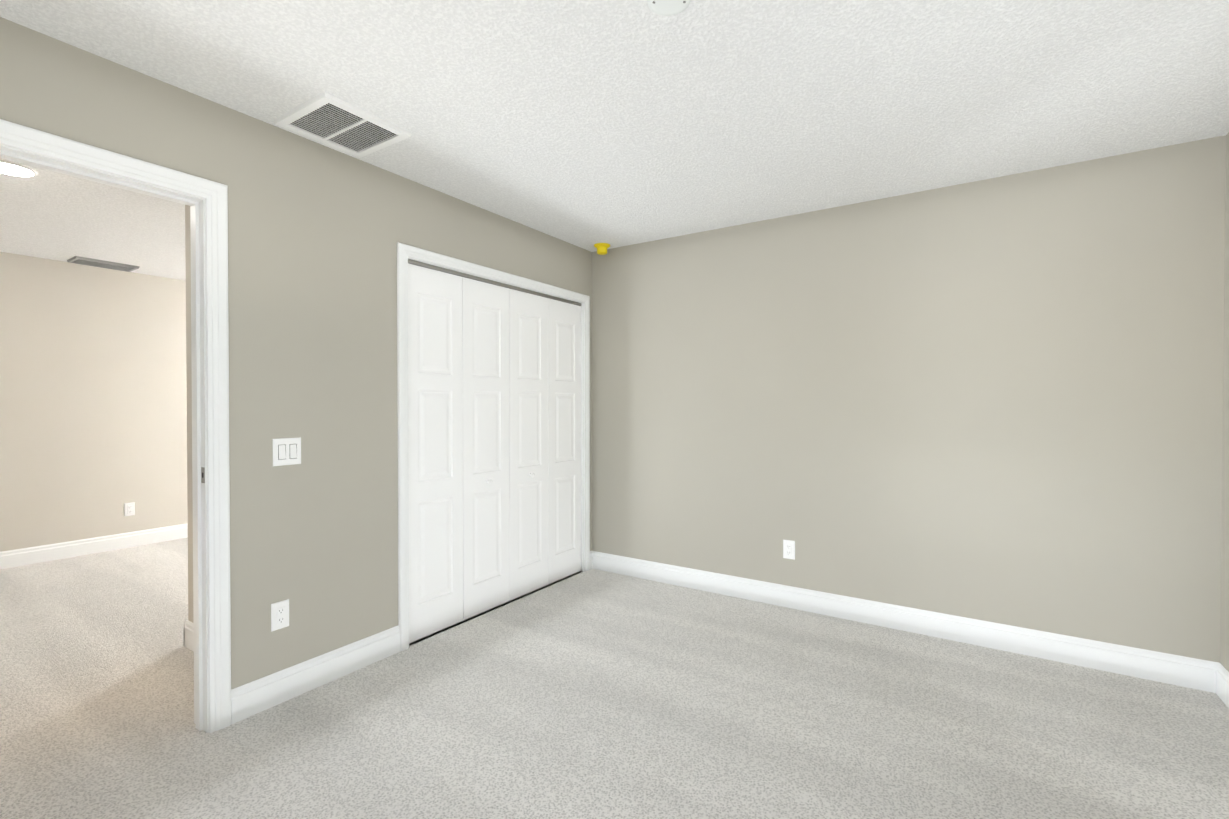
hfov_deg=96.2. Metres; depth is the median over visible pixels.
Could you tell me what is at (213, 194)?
door frame
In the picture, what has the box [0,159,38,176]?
ceiling light
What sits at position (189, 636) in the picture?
baseboard
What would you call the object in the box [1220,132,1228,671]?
wall
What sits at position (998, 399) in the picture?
wall
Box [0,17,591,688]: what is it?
wall
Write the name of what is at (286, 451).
switch plate
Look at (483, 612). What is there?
floor
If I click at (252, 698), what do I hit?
baseboard
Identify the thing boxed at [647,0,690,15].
cover plate
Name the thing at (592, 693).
floor carpet
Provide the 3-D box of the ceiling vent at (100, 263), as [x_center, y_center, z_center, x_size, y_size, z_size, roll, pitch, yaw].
[-4.249,-1.208,4.589,0.240,0.018,0.400,0,1,33]
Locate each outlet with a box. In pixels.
[124,502,134,515]
[271,599,288,631]
[783,540,794,559]
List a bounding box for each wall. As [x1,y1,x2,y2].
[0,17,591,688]
[0,252,187,551]
[185,205,192,622]
[592,135,1225,662]
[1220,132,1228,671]
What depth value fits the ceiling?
2.07 m
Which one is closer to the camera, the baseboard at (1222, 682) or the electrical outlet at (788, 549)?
the baseboard at (1222, 682)
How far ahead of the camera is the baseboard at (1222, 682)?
2.36 m
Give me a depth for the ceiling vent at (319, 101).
2.31 m
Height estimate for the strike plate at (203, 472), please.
0.060 m
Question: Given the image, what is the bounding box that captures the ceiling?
[0,0,1228,280]
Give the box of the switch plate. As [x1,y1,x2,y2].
[273,437,300,465]
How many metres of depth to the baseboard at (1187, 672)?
2.97 m
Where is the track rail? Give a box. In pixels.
[408,259,580,305]
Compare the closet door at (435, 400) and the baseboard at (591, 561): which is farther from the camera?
the baseboard at (591, 561)
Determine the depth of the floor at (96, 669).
2.65 m
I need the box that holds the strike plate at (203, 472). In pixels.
[201,467,204,482]
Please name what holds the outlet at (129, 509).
attached to the wall at (93, 412)
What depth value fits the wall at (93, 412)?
4.66 m
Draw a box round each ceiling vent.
[67,256,139,271]
[273,92,411,157]
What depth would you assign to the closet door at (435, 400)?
3.05 m
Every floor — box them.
[0,537,582,818]
[409,571,579,644]
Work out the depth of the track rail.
3.35 m
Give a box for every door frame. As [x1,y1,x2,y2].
[0,119,230,732]
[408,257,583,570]
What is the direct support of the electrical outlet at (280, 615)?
attached to the wall at (316, 233)
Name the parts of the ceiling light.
loft ceiling light trim ring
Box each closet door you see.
[408,263,462,642]
[462,277,509,619]
[509,288,547,600]
[548,298,580,583]
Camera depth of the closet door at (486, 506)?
3.36 m
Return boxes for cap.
[594,243,609,254]
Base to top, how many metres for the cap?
0.064 m
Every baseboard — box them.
[0,523,187,568]
[184,620,193,651]
[231,625,399,723]
[590,551,592,568]
[592,551,1218,692]
[1216,663,1228,707]
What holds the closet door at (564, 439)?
in the wall at (316, 233)
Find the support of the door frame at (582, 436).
attached to the wall at (316, 233)
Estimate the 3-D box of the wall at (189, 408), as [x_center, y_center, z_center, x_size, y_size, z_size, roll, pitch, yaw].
[-1.279,0.007,4.254,0.115,2.440,3.340,0,1,33]
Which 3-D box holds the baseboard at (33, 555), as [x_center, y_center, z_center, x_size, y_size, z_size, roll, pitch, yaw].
[-4.601,1.159,4.425,0.016,0.132,6.700,0,1,33]
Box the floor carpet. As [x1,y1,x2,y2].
[8,569,1228,818]
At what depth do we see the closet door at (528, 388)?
3.68 m

